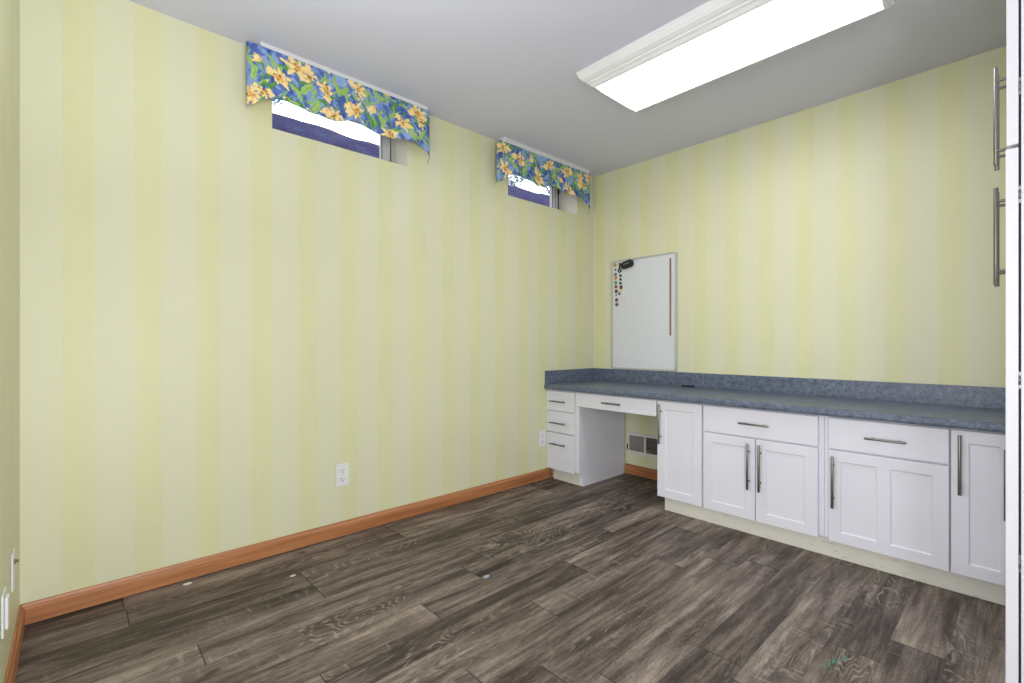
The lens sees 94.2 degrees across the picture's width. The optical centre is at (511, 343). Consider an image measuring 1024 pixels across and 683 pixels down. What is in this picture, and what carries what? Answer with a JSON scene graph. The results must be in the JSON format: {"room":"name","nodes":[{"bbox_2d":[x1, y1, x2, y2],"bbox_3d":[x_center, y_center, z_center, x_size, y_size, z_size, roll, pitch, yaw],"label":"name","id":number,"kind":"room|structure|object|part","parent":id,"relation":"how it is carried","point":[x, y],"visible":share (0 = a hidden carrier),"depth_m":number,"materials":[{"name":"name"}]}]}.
{"room":"home office","nodes":[
{"label":"home office","id":0,"kind":"room"},
{"bbox_2d":[0,0,19,682],"bbox_3d":[-0.802,-0.159,0.566,0.120,2.490,3.080,0,0,-43],"label":"wall","id":1,"kind":"structure","parent":0,"point":[9,9],"depth_m":1.44,"materials":[{"name":"paper"}]},
{"bbox_2d":[1,586,8,638],"bbox_3d":[-1.406,0.746,1.321,0.013,0.118,0.072,0,0,-43],"label":"wall outlet","id":2,"kind":"object","parent":1,"relation":"attached to","point":[4,597],"visible":1,"depth_m":1.31,"materials":[{"name":"white plastic"}]},
{"bbox_3d":[-1.409,0.746,1.319,0.005,0.118,0.072,0,0,-43],"label":"plate","id":3,"kind":"part","parent":2,"relation":"part of","materials":[{"name":"white plastic"}]},
{"bbox_2d":[3,606,24,682],"bbox_3d":[-1.468,0.993,1.390,0.015,0.075,0.934,0,0,-43],"label":"baseboard","id":4,"kind":"structure","parent":1,"relation":"attached to","point":[14,655],"depth_m":1.52,"materials":[{"name":"brown wood"}]},
{"bbox_2d":[11,548,18,591],"bbox_3d":[-1.591,0.724,1.525,0.016,0.118,0.072,0,0,-43],"label":"outlet","id":5,"kind":"object","parent":1,"relation":"attached to","point":[13,560],"visible":1,"depth_m":1.50,"materials":[{"name":"white plastic"}]},
{"bbox_3d":[-1.595,0.724,1.521,0.005,0.118,0.072,0,0,-43],"label":"plate","id":6,"kind":"part","parent":5,"relation":"part of","materials":[{"name":"white plastic"}]},
{"bbox_2d":[20,0,593,603],"bbox_3d":[-0.687,-0.159,2.940,3.504,2.490,0.260,0,0,-43],"label":"wall","id":7,"kind":"structure","parent":0,"point":[223,310],"depth_m":2.19,"materials":[{"name":"paper"}]},
{"bbox_2d":[20,468,551,624],"bbox_3d":[-0.747,0.993,2.699,2.848,0.075,0.015,0,0,-43],"label":"baseboard","id":8,"kind":"structure","parent":7,"relation":"attached to","point":[53,606],"depth_m":2.22,"materials":[{"name":"brown wood"}]},
{"bbox_2d":[246,41,429,160],"bbox_3d":[-0.873,-1.237,2.528,0.978,0.333,0.094,0,0,-43],"label":"window valance","id":9,"kind":"object","parent":7,"relation":"attached to","point":[272,72],"visible":1,"depth_m":2.42,"materials":[{"name":"fabric"}]},
{"bbox_2d":[336,463,348,486],"bbox_3d":[-0.910,0.707,2.553,0.072,0.118,0.008,0,0,-43],"label":"wall outlet","id":10,"kind":"object","parent":7,"relation":"attached to","point":[342,470],"visible":1,"depth_m":2.55,"materials":[{"name":"white plastic"}]},
{"bbox_2d":[340,476,345,482],"bbox_3d":[-0.908,0.731,2.551,0.034,0.029,0.002,0,0,-43],"label":"receptacle","id":11,"kind":"object","parent":10,"relation":"attached to","point":[342,478],"depth_m":2.55,"materials":[{"name":"white plastic"}]},
{"bbox_2d":[340,467,345,473],"bbox_3d":[-0.908,0.683,2.551,0.034,0.029,0.002,0,0,-43],"label":"receptacle","id":12,"kind":"object","parent":10,"relation":"attached to","point":[342,469],"depth_m":2.55,"materials":[{"name":"white plastic"}]},
{"bbox_2d":[349,120,392,161],"bbox_3d":[-1.033,-1.201,2.720,0.743,0.306,0.065,0,0,-43],"label":"window","id":13,"kind":"structure","parent":7,"relation":"in","point":[385,143],"depth_m":2.92,"materials":[{"name":"white plastic"}]},
{"bbox_3d":[-0.786,-1.201,2.939,0.048,0.234,0.049,0,0,-43],"label":"sash","id":14,"kind":"part","parent":13,"relation":"part of","materials":[{"name":"white plastic"}]},
{"bbox_2d":[516,175,560,209],"bbox_3d":[0.116,-1.201,3.773,0.760,0.306,0.071,0,0,-43],"label":"window","id":15,"kind":"structure","parent":7,"relation":"in","point":[555,193],"depth_m":3.97,"materials":[{"name":"white plastic"}]},
{"bbox_3d":[0.354,-1.201,3.988,0.062,0.234,0.049,0,0,-43],"label":"sash","id":16,"kind":"part","parent":15,"relation":"part of","materials":[{"name":"white plastic"}]},
{"bbox_2d":[539,430,545,446],"bbox_3d":[0.230,0.721,3.601,0.072,0.118,0.008,0,0,-43],"label":"wall outlet","id":17,"kind":"object","parent":7,"relation":"attached to","point":[542,434],"visible":1,"depth_m":3.60,"materials":[{"name":"white plastic"}]},
{"bbox_2d":[496,137,589,214],"bbox_3d":[0.247,-1.225,3.558,0.994,0.358,0.094,0,0,-43],"label":"window valance","id":18,"kind":"object","parent":7,"relation":"attached to","point":[540,168],"visible":1,"depth_m":3.47,"materials":[{"name":"fabric"}]},
{"bbox_2d":[15,473,1005,682],"bbox_3d":[-0.316,1.036,0.265,6.620,0.001,4.220,0,0,-43],"label":"floor","id":19,"kind":"structure","parent":0,"point":[598,582],"depth_m":1.84,"materials":[{"name":"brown wood"}]},
{"bbox_2d":[546,389,623,485],"bbox_3d":[0.571,0.693,3.703,0.615,0.686,0.318,0,0,-43],"label":"base cabinet","id":20,"kind":"object","parent":19,"relation":"on","point":[585,446],"visible":0.95,"depth_m":3.54,"materials":[{"name":"white paint"}]},
{"bbox_3d":[0.363,0.589,3.541,0.018,0.155,0.276,0,0,-43],"label":"drawer","id":21,"kind":"part","parent":20,"relation":"part of","materials":[{"name":"white paint"}]},
{"bbox_3d":[0.363,0.810,3.541,0.018,0.275,0.276,0,0,-43],"label":"drawer","id":22,"kind":"part","parent":20,"relation":"part of","materials":[{"name":"white paint"}]},
{"bbox_3d":[0.363,0.433,3.541,0.018,0.146,0.276,0,0,-43],"label":"drawer","id":23,"kind":"part","parent":20,"relation":"part of","materials":[{"name":"white paint"}]},
{"bbox_3d":[0.674,0.693,3.608,0.561,0.686,0.038,0,0,-43],"label":"panel","id":24,"kind":"part","parent":20,"relation":"part of","materials":[{"name":"white paint"}]},
{"bbox_2d":[657,400,705,520],"bbox_3d":[1.196,0.693,3.023,0.616,0.686,0.286,0,0,-43],"label":"base cabinet","id":25,"kind":"object","parent":19,"relation":"on","point":[680,425],"visible":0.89,"depth_m":2.84,"materials":[{"name":"white paint"}]},
{"bbox_3d":[0.903,0.495,2.913,0.036,0.242,0.012,0,0,-43],"label":"handle","id":26,"kind":"part","parent":25,"relation":"part of","materials":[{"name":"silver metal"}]},
{"bbox_2d":[704,404,825,554],"bbox_3d":[1.496,0.693,2.696,0.616,0.686,0.600,0,0,-43],"label":"base cabinet","id":27,"kind":"object","parent":19,"relation":"on","point":[764,469],"visible":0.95,"depth_m":2.48,"materials":[{"name":"white paint"}]},
{"bbox_3d":[1.199,0.726,2.631,0.018,0.434,0.280,0,0,-43],"label":"door","id":28,"kind":"part","parent":27,"relation":"part of","materials":[{"name":"white paint"}]},
{"bbox_3d":[1.255,0.656,2.531,0.036,0.244,0.012,0,0,-43],"label":"handle","id":29,"kind":"part","parent":27,"relation":"part of","materials":[{"name":"silver metal"}]},
{"bbox_3d":[1.275,0.430,2.509,0.035,0.010,0.152,0,0,-43],"label":"handle","id":30,"kind":"part","parent":27,"relation":"part of","materials":[{"name":"silver metal"}]},
{"bbox_3d":[1.294,0.656,2.488,0.036,0.244,0.012,0,0,-43],"label":"handle","id":31,"kind":"part","parent":27,"relation":"part of","materials":[{"name":"silver metal"}]},
{"bbox_3d":[1.297,0.428,2.524,0.018,0.145,0.570,0,0,-43],"label":"drawer","id":32,"kind":"part","parent":27,"relation":"part of","materials":[{"name":"white paint"}]},
{"bbox_3d":[1.393,0.726,2.420,0.018,0.434,0.286,0,0,-43],"label":"door","id":33,"kind":"part","parent":27,"relation":"part of","materials":[{"name":"white paint"}]},
{"bbox_2d":[820,656,847,667],"bbox_3d":[1.048,1.035,1.545,0.122,0.001,0.025,0,0,-27],"label":"scrap","id":34,"kind":"object","parent":19,"relation":"on","point":[844,656],"visible":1,"depth_m":1.54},
{"bbox_2d":[824,416,950,589],"bbox_3d":[1.852,0.693,2.310,0.616,0.686,0.451,0,0,-43],"label":"base cabinet","id":35,"kind":"object","parent":19,"relation":"on","point":[887,485],"visible":0.97,"depth_m":2.11,"materials":[{"name":"white paint"}]},
{"bbox_3d":[1.515,0.656,2.247,0.036,0.244,0.012,0,0,-43],"label":"handle","id":36,"kind":"part","parent":35,"relation":"part of","materials":[{"name":"silver metal"}]},
{"bbox_3d":[1.649,0.430,2.103,0.035,0.010,0.148,0,0,-43],"label":"handle","id":37,"kind":"part","parent":35,"relation":"part of","materials":[{"name":"silver metal"}]},
{"bbox_3d":[1.664,0.428,2.125,0.018,0.145,0.426,0,0,-43],"label":"drawer","id":38,"kind":"part","parent":35,"relation":"part of","materials":[{"name":"white paint"}]},
{"bbox_3d":[1.664,0.726,2.125,0.018,0.434,0.426,0,0,-43],"label":"door","id":39,"kind":"part","parent":35,"relation":"part of","materials":[{"name":"white paint"}]},
{"bbox_2d":[951,428,1005,605],"bbox_3d":[2.273,0.693,1.852,0.616,0.686,0.792,0,0,-43],"label":"base cabinet","id":40,"kind":"object","parent":19,"relation":"on","point":[978,458],"visible":0.77,"depth_m":1.91,"materials":[{"name":"white paint"}]},
{"bbox_2d":[544,368,1005,432],"bbox_3d":[1.509,0.278,2.692,0.606,0.137,3.078,0,0,-43],"label":"countertop","id":41,"kind":"structure","parent":40,"relation":"on","point":[979,408],"depth_m":2.63,"materials":[{"name":"blue laminate"}]},
{"bbox_2d":[575,392,659,415],"bbox_3d":[0.836,0.402,3.328,0.497,0.105,0.660,0,0,-43],"label":"drawer","id":42,"kind":"object","parent":41,"relation":"attached to","point":[643,406],"visible":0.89,"depth_m":3.15,"materials":[{"name":"white paint"}]},
{"bbox_3d":[0.663,0.405,3.174,0.035,0.010,0.148,0,0,-43],"label":"handle","id":43,"kind":"part","parent":42,"relation":"part of","materials":[{"name":"silver metal"}]},
{"bbox_3d":[1.812,0.493,1.925,0.036,0.242,0.012,0,0,-43],"label":"handle","id":44,"kind":"part","parent":40,"relation":"part of","materials":[{"name":"silver metal"}]},
{"bbox_3d":[1.899,0.545,1.829,0.036,0.271,0.012,0,0,-43],"label":"handle","id":45,"kind":"part","parent":40,"relation":"part of","materials":[{"name":"silver metal"}]},
{"bbox_2d":[993,0,1023,682],"bbox_3d":[1.790,-0.164,1.307,0.818,2.400,0.658,0,0,-43],"label":"tall cabinet","id":46,"kind":"object","parent":19,"relation":"on","point":[1014,271],"visible":1,"depth_m":1.24,"materials":[{"name":"white paint"}]},
{"bbox_3d":[1.580,-0.346,1.535,0.012,0.314,0.038,0,0,-43],"label":"handle","id":47,"kind":"part","parent":46,"relation":"part of","materials":[{"name":"silver metal"}]},
{"bbox_3d":[1.631,-0.736,1.582,0.012,0.316,0.038,0,0,-43],"label":"handle","id":48,"kind":"part","parent":46,"relation":"part of","materials":[{"name":"silver metal"}]},
{"bbox_3d":[1.631,-0.346,1.582,0.012,0.314,0.038,0,0,-43],"label":"handle","id":49,"kind":"part","parent":46,"relation":"part of","materials":[{"name":"silver metal"}]},
{"bbox_3d":[1.580,-0.736,1.535,0.012,0.316,0.038,0,0,-43],"label":"handle","id":50,"kind":"part","parent":46,"relation":"part of","materials":[{"name":"silver metal"}]},
{"bbox_3d":[1.464,-0.938,1.387,0.438,0.843,0.022,0,0,-43],"label":"door","id":51,"kind":"part","parent":46,"relation":"part of","materials":[{"name":"white paint"}]},
{"bbox_3d":[1.463,0.212,1.387,0.438,1.438,0.024,0,0,-43],"label":"door","id":52,"kind":"part","parent":46,"relation":"part of","materials":[{"name":"white paint"}]},
{"bbox_2d":[128,0,1005,176],"bbox_3d":[-0.345,-1.454,0.429,6.800,0.100,4.500,0,0,-43],"label":"ceiling","id":53,"kind":"structure","parent":0,"point":[493,69],"depth_m":2.32,"materials":[{"name":"paint"}]},
{"bbox_2d":[576,0,899,111],"bbox_3d":[0.954,-1.363,2.175,0.516,0.082,1.275,0,0,-43],"label":"ceiling light","id":54,"kind":"object","parent":53,"relation":"attached to","point":[716,39],"visible":1,"depth_m":2.11,"materials":[{"name":"white plastic"}]},
{"bbox_2d":[594,46,1006,475],"bbox_3d":[1.730,-0.159,2.989,0.120,2.490,3.460,0,0,-43],"label":"wall","id":55,"kind":"structure","parent":0,"point":[850,237],"depth_m":2.75,"materials":[{"name":"paper"}]},
{"bbox_2d":[625,463,656,479],"bbox_3d":[1.114,0.993,3.559,0.015,0.075,0.624,0,0,-43],"label":"baseboard","id":56,"kind":"structure","parent":55,"relation":"attached to","point":[641,471],"depth_m":3.67,"materials":[{"name":"brown wood"}]},
{"bbox_2d":[627,431,656,457],"bbox_3d":[1.034,0.785,3.642,0.020,0.168,0.372,0,0,-43],"label":"air vent","id":57,"kind":"object","parent":55,"relation":"in","point":[637,443],"visible":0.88,"depth_m":3.67,"materials":[{"name":"white metal"}]},
{"bbox_2d":[630,435,643,452],"bbox_3d":[0.974,0.784,3.714,0.004,0.119,0.130,0,0,-43],"label":"grille","id":58,"kind":"object","parent":57,"relation":"attached to","point":[636,441],"depth_m":3.71,"materials":[{"name":"beige metal"}]},
{"bbox_2d":[611,252,677,371],"bbox_3d":[1.007,-0.230,3.671,0.018,0.876,0.570,0,0,-43],"label":"whiteboard","id":59,"kind":"object","parent":55,"relation":"attached to","point":[641,339],"visible":1,"depth_m":3.65,"materials":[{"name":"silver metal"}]},
{"bbox_2d":[621,259,633,268],"bbox_3d":[0.908,-0.622,3.752,0.028,0.071,0.110,0,0,-43],"label":"eraser","id":60,"kind":"object","parent":59,"relation":"attached to","point":[629,263],"visible":1,"depth_m":3.73,"materials":[{"name":"black plastic"}]},
{"bbox_2d":[669,258,670,335],"bbox_3d":[1.163,-0.341,3.493,0.004,0.570,0.013,0,0,-43],"label":"ruler","id":61,"kind":"object","parent":59,"relation":"attached to","point":[669,258],"visible":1,"depth_m":3.49,"materials":[{"name":"white plastic"}]},
{"bbox_2d":[594,368,1005,408],"bbox_3d":[1.732,0.270,2.883,0.020,0.120,3.058,0,0,-43],"label":"backsplash","id":62,"kind":"structure","parent":55,"relation":"attached to","point":[956,395],"depth_m":2.75,"materials":[{"name":"blue laminate"}]},
{"label":"outside","id":63,"kind":"structure","parent":0,"visible":0},
{"bbox_2d":[272,113,549,206],"bbox_3d":[-0.536,-1.897,6.842,20.000,2.003,5.200,0,0,-43],"label":"ground","id":64,"kind":"structure","parent":63,"point":[279,122],"depth_m":5.79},
{"bbox_2d":[272,99,282,104],"bbox_3d":[-3.107,-3.144,5.979,0.533,0.703,0.379,0,0,-43],"label":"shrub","id":65,"kind":"object","parent":64,"relation":"on","point":[273,100],"visible":0.02,"depth_m":6.07,"materials":[{"name":"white plant"}]},
{"bbox_2d":[508,175,527,186],"bbox_3d":[0.008,-3.005,8.907,0.703,0.430,0.450,0,0,-43],"label":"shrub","id":66,"kind":"object","parent":64,"relation":"on","point":[510,176],"visible":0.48,"depth_m":8.91,"materials":[{"name":"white plant"}]},
{"bbox_2d":[529,183,549,194],"bbox_3d":[0.856,-3.118,9.669,1.100,0.578,0.656,0,0,-43],"label":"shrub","id":67,"kind":"object","parent":64,"relation":"on","point":[548,190],"visible":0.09,"depth_m":9.61,"materials":[{"name":"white plant"}]}
]}

